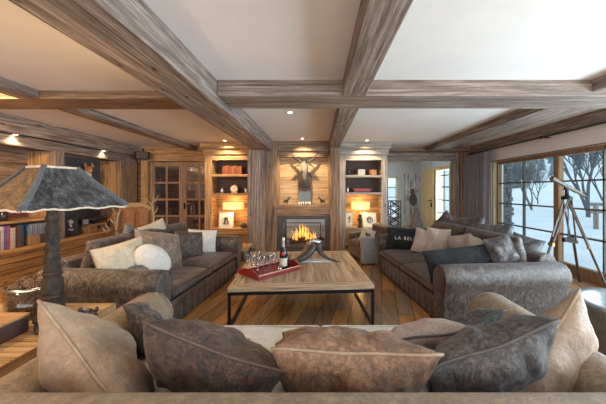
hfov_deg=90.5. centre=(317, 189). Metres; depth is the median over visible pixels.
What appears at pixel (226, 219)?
picture frame
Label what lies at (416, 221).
cone tree
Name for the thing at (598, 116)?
trim
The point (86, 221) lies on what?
picture frame
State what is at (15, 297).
pine cone
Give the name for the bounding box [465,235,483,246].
throw pillow
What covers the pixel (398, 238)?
throw pillow
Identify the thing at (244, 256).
basket
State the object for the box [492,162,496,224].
trim
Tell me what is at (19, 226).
book
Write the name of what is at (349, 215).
picture frame
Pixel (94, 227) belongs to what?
wooden chest
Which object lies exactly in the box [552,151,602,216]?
bare tree
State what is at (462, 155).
trim
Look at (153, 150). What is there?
trim
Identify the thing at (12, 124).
trim
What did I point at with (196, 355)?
throw pillow
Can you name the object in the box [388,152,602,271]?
snowy outdoor view
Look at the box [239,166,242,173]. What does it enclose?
book
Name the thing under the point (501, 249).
throw pillow
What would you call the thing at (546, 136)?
curtain rod
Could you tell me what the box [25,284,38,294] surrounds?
pine cone
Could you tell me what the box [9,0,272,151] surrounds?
ceiling beam
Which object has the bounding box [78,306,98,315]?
figurine
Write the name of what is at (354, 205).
lamp
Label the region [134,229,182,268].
throw pillow
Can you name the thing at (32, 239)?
storage box
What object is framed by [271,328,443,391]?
throw pillow
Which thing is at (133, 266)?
throw pillow
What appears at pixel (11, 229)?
book
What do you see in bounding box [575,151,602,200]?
bare tree
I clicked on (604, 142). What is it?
trim
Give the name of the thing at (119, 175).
bookcase
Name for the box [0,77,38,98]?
trim
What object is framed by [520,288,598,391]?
throw pillow
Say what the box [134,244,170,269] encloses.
throw pillow
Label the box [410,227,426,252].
throw pillow
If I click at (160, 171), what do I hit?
window
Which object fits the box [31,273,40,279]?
pine cone
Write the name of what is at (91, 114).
trim
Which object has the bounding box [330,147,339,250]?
trim
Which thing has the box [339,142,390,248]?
bookcase
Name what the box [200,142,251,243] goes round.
bookcase
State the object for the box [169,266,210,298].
seat cushion
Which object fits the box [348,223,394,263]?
armchair
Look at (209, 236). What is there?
throw pillow
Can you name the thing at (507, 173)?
stone pillar
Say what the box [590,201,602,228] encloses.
fence
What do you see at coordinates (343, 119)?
trim
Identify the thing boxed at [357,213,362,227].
statuette
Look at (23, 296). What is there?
pine cone
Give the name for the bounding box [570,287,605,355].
side table
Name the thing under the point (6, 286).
glass jar
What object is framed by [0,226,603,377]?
floor
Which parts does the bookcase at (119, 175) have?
panel, shelf, post, panel, panel, post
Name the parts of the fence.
fence post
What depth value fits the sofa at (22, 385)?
1.12 m
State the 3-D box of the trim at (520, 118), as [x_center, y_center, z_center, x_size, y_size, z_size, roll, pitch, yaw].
[3.240,-1.137,6.095,0.520,0.146,4.610,0,0,0]
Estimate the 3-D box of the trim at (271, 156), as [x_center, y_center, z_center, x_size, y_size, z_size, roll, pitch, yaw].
[-1.137,0.150,7.480,0.275,2.700,0.280,0,0,0]
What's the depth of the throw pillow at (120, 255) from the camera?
3.31 m
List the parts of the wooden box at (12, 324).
box lid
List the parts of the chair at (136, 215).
antler frame, antler frame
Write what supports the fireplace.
on the floor
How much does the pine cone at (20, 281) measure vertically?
0.079 m
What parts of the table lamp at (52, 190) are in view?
fur trim, shade panel, fur trim, shade panel, fur trim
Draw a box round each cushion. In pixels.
[80,229,150,267]
[121,207,135,229]
[135,207,149,227]
[141,326,299,391]
[147,222,186,233]
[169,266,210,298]
[182,251,235,272]
[348,327,427,391]
[349,238,359,246]
[380,249,425,268]
[401,263,433,291]
[433,220,467,235]
[466,227,526,262]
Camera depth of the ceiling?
2.62 m
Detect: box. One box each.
[0,312,29,343]
[24,234,39,244]
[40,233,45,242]
[358,169,364,174]
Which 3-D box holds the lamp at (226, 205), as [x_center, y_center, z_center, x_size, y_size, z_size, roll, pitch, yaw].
[-2.200,0.649,7.820,0.500,0.660,0.200,0,0,0]
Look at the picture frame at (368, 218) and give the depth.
7.75 m
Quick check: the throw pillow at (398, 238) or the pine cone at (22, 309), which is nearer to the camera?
the pine cone at (22, 309)
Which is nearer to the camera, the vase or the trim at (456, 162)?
the vase
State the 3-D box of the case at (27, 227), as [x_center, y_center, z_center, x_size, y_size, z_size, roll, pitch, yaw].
[-5.150,0.700,5.271,0.180,0.200,0.021,0,0,0]
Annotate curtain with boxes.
[464,151,489,223]
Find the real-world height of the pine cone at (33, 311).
0.090 m
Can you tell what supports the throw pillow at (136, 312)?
on the sofa at (22, 385)
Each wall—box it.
[0,144,112,225]
[136,152,452,239]
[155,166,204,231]
[287,161,419,225]
[420,123,605,224]
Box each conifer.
[511,164,519,188]
[538,159,546,169]
[549,159,552,175]
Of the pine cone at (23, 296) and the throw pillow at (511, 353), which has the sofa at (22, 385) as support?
the throw pillow at (511, 353)
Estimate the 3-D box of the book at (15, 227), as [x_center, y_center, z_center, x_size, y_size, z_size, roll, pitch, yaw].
[-5.165,0.785,5.010,0.270,0.367,0.036,0,0,0]
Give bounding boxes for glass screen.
[299,192,310,204]
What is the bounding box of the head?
[84,163,93,176]
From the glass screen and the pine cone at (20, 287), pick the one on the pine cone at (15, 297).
the pine cone at (20, 287)
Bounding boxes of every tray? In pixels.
[238,259,300,280]
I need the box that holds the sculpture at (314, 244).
[292,237,340,262]
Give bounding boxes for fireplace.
[274,141,329,250]
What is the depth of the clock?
7.71 m
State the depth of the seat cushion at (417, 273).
3.97 m
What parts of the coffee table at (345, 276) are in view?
leg, floor rail, floor rail, leg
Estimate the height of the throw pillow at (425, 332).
0.300 m
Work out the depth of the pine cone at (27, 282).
2.33 m
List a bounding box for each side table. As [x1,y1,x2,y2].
[0,303,115,377]
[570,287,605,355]
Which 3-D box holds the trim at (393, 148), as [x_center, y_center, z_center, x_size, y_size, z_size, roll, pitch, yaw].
[2.990,-1.133,8.320,2.420,0.145,0.160,0,0,0]
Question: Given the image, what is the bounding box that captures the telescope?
[547,176,605,287]
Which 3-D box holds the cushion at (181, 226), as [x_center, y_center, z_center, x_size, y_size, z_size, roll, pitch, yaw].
[-2.462,0.815,4.807,0.245,0.520,1.010,14,1,4]
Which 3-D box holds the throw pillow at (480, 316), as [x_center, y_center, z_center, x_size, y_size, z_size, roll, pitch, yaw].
[1.027,0.937,2.026,0.440,0.352,0.294,0,0,-8]
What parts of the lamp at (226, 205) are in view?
lamp shade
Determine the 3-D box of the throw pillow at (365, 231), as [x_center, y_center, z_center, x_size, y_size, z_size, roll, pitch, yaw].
[1.020,0.938,6.200,0.392,0.368,0.149,0,0,-4]
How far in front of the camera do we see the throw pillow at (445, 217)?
5.34 m
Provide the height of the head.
0.580 m
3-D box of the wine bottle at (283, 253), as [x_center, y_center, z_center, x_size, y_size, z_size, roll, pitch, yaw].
[-0.448,0.825,3.874,0.098,0.425,0.102,0,0,0]
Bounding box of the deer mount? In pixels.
[290,151,318,191]
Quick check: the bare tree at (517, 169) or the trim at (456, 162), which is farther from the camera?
the bare tree at (517, 169)
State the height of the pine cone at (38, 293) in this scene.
0.081 m
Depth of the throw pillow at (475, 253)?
3.63 m
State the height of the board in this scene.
0.620 m
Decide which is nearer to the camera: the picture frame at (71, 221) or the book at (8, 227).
the book at (8, 227)
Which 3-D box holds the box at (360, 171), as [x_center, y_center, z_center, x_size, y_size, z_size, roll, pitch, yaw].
[1.120,-0.456,7.758,0.180,0.150,0.125,0,0,0]
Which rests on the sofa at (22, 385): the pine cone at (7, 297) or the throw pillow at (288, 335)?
the throw pillow at (288, 335)
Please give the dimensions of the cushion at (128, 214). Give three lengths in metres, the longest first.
0.492 x 0.274 x 0.145 m
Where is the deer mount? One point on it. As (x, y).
(304, 177)
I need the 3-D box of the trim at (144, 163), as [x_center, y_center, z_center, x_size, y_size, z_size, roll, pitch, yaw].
[-4.820,0.290,8.350,0.160,2.420,0.100,0,0,0]
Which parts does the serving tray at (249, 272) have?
handle, handle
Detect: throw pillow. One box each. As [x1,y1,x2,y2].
[36,299,154,391]
[89,235,142,268]
[122,222,138,233]
[122,302,163,356]
[128,265,148,268]
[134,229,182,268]
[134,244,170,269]
[137,218,165,232]
[142,318,286,391]
[174,231,202,257]
[188,229,216,251]
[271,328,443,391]
[275,325,361,345]
[358,227,375,239]
[387,227,426,249]
[390,318,465,349]
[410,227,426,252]
[422,244,491,282]
[425,227,451,250]
[426,314,560,391]
[430,210,453,228]
[448,233,472,247]
[450,308,506,325]
[453,216,485,227]
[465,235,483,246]
[477,224,513,234]
[482,234,519,262]
[512,231,545,251]
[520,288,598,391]
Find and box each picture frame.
[65,215,78,236]
[81,218,89,225]
[219,212,233,227]
[346,212,353,226]
[362,212,375,226]
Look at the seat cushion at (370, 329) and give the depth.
2.29 m
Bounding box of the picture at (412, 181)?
[404,173,420,219]
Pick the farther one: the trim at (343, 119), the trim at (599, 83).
the trim at (343, 119)
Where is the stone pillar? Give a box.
[503,163,513,228]
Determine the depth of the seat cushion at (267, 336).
2.17 m
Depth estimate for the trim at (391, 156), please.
8.32 m
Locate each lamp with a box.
[0,164,128,334]
[223,202,243,227]
[351,202,369,226]
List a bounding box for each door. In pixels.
[150,162,182,224]
[183,162,204,231]
[422,165,450,227]
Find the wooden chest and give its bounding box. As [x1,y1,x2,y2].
[78,222,106,233]
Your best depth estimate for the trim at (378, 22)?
2.07 m
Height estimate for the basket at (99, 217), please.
0.159 m
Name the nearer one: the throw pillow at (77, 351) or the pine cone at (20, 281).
the throw pillow at (77, 351)
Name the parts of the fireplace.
door rail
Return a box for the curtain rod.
[467,121,605,154]
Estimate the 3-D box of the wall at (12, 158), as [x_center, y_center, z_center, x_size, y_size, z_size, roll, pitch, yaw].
[-5.675,0.150,2.800,0.250,2.700,11.600,0,0,0]
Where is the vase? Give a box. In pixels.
[0,211,8,220]
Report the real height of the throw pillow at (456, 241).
0.492 m
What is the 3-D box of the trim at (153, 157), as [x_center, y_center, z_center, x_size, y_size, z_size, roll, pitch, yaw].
[-3.925,-0.900,8.370,1.950,0.200,0.060,0,0,0]
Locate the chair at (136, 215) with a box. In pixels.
[102,196,157,234]
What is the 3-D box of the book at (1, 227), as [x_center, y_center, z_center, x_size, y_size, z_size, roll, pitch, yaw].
[-5.165,0.775,4.780,0.270,0.387,0.048,0,0,0]
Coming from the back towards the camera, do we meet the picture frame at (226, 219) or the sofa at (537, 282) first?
the picture frame at (226, 219)
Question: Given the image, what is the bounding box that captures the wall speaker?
[135,148,149,159]
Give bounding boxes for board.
[299,186,310,191]
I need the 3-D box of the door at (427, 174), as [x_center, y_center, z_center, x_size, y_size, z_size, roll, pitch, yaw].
[4.256,0.340,10.890,0.287,2.320,2.420,0,0,0]
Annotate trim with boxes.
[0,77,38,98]
[0,91,184,108]
[0,112,140,156]
[57,109,196,149]
[141,147,202,153]
[141,159,148,204]
[147,154,204,160]
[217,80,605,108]
[248,150,265,251]
[266,141,277,250]
[329,109,358,147]
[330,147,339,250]
[343,0,413,95]
[387,153,454,160]
[389,146,470,151]
[426,109,581,150]
[453,152,458,217]
[459,152,466,217]
[469,109,605,153]
[491,142,605,161]
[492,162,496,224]
[592,74,605,91]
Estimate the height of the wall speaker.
0.309 m
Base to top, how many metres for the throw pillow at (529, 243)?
0.410 m
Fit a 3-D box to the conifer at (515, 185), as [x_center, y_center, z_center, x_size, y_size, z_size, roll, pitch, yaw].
[35.584,-2.604,54.334,2.337,5.420,2.474,0,0,42]
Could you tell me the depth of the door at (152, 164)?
8.42 m
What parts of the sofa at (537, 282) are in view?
arm, arm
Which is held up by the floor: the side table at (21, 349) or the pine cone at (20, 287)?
the side table at (21, 349)
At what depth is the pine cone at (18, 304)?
2.29 m
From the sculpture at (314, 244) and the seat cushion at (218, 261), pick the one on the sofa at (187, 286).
the seat cushion at (218, 261)
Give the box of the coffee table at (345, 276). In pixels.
[227,251,373,324]
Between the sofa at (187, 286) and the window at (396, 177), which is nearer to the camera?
the sofa at (187, 286)
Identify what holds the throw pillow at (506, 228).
on the sofa at (537, 282)
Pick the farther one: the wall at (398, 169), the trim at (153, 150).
the wall at (398, 169)
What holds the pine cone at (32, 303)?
on the pine cone at (33, 311)
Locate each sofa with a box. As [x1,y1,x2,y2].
[0,292,605,403]
[36,222,241,318]
[375,220,571,319]
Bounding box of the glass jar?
[2,283,39,292]
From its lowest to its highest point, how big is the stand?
1.240 m
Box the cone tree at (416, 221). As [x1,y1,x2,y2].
[409,207,423,228]
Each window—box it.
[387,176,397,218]
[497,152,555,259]
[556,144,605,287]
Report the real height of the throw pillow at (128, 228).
0.662 m
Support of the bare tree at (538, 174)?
on the snowy outdoor view
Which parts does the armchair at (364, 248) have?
arm, arm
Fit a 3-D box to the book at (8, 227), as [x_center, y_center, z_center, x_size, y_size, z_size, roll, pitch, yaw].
[-5.165,0.775,4.879,0.270,0.387,0.055,0,0,0]
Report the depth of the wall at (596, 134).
5.99 m
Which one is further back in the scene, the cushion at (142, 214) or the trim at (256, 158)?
the trim at (256, 158)
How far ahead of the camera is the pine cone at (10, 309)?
2.30 m
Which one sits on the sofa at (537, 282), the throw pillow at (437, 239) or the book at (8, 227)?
the throw pillow at (437, 239)
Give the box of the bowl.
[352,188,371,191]
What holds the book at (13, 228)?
on the bookcase at (119, 175)
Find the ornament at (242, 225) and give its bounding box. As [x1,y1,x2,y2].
[240,223,247,227]
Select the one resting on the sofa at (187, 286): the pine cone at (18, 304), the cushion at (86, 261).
the cushion at (86, 261)
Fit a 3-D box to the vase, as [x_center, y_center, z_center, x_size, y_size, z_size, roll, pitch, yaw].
[-5.200,0.419,4.950,0.140,0.190,0.138,0,0,0]
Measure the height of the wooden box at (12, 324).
0.130 m
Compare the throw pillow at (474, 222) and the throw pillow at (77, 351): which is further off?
the throw pillow at (474, 222)
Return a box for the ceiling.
[0,0,605,146]
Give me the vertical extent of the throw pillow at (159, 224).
0.580 m
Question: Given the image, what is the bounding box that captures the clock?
[230,185,237,192]
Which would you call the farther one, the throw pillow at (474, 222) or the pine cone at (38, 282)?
the throw pillow at (474, 222)
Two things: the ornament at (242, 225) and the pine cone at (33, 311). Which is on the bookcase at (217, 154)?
the ornament at (242, 225)
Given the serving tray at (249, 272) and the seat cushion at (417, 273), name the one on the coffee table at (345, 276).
the serving tray at (249, 272)
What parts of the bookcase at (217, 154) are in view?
cornice, cornice, shelf, shelf, shelf, rail, panel, panel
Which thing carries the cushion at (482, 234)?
on the sofa at (537, 282)
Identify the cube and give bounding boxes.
[369,170,376,174]
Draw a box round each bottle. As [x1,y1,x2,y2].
[280,237,286,269]
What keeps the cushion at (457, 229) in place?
on the sofa at (537, 282)
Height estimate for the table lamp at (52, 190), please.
1.176 m
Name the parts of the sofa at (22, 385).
arm, arm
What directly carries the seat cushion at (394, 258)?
on the sofa at (537, 282)
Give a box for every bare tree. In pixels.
[511,160,545,209]
[518,161,552,203]
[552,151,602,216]
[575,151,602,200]
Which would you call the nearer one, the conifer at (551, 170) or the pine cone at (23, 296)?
the pine cone at (23, 296)
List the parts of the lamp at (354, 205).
lamp shade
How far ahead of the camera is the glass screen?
7.60 m
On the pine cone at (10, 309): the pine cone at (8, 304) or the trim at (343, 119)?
the pine cone at (8, 304)
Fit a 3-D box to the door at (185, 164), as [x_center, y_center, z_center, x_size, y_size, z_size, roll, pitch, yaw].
[-3.335,0.360,8.409,0.910,2.280,0.122,0,0,0]
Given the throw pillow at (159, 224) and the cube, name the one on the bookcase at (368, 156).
the cube
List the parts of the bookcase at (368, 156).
shelf, panel, panel, shelf, shelf, rail, cornice, cornice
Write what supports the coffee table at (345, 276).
on the floor
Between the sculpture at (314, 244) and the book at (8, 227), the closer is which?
the sculpture at (314, 244)
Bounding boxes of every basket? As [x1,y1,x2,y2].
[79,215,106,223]
[241,247,253,260]
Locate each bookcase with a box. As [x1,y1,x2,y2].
[0,131,136,286]
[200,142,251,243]
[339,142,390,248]
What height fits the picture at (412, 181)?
1.950 m
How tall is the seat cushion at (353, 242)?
0.146 m
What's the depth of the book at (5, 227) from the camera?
4.83 m
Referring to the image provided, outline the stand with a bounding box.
[388,200,400,227]
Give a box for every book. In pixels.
[0,226,3,250]
[2,225,20,247]
[4,226,6,249]
[7,226,9,249]
[10,226,17,247]
[10,228,12,248]
[13,228,14,248]
[21,225,23,246]
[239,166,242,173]
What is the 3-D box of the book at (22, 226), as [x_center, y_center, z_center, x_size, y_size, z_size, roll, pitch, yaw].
[-5.165,0.784,5.108,0.270,0.369,0.042,0,0,0]
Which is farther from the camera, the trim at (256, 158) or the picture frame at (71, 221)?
the trim at (256, 158)
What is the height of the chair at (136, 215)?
1.394 m
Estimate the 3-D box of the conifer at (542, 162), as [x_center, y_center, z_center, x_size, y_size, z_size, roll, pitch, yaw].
[54.595,-7.917,73.357,2.346,6.760,2.484,0,0,-16]
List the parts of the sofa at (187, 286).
arm, arm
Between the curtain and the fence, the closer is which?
the curtain
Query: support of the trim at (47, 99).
attached to the ceiling
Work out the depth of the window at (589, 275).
5.05 m
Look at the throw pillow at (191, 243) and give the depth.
4.69 m
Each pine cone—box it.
[5,293,11,300]
[5,301,12,308]
[7,306,14,311]
[9,293,19,302]
[11,285,25,294]
[12,300,24,310]
[14,278,26,286]
[15,307,27,311]
[19,293,34,302]
[22,278,35,287]
[24,299,36,308]
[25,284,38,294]
[28,304,37,315]
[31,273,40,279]
[34,290,40,299]
[35,276,42,284]
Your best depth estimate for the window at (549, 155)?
6.46 m

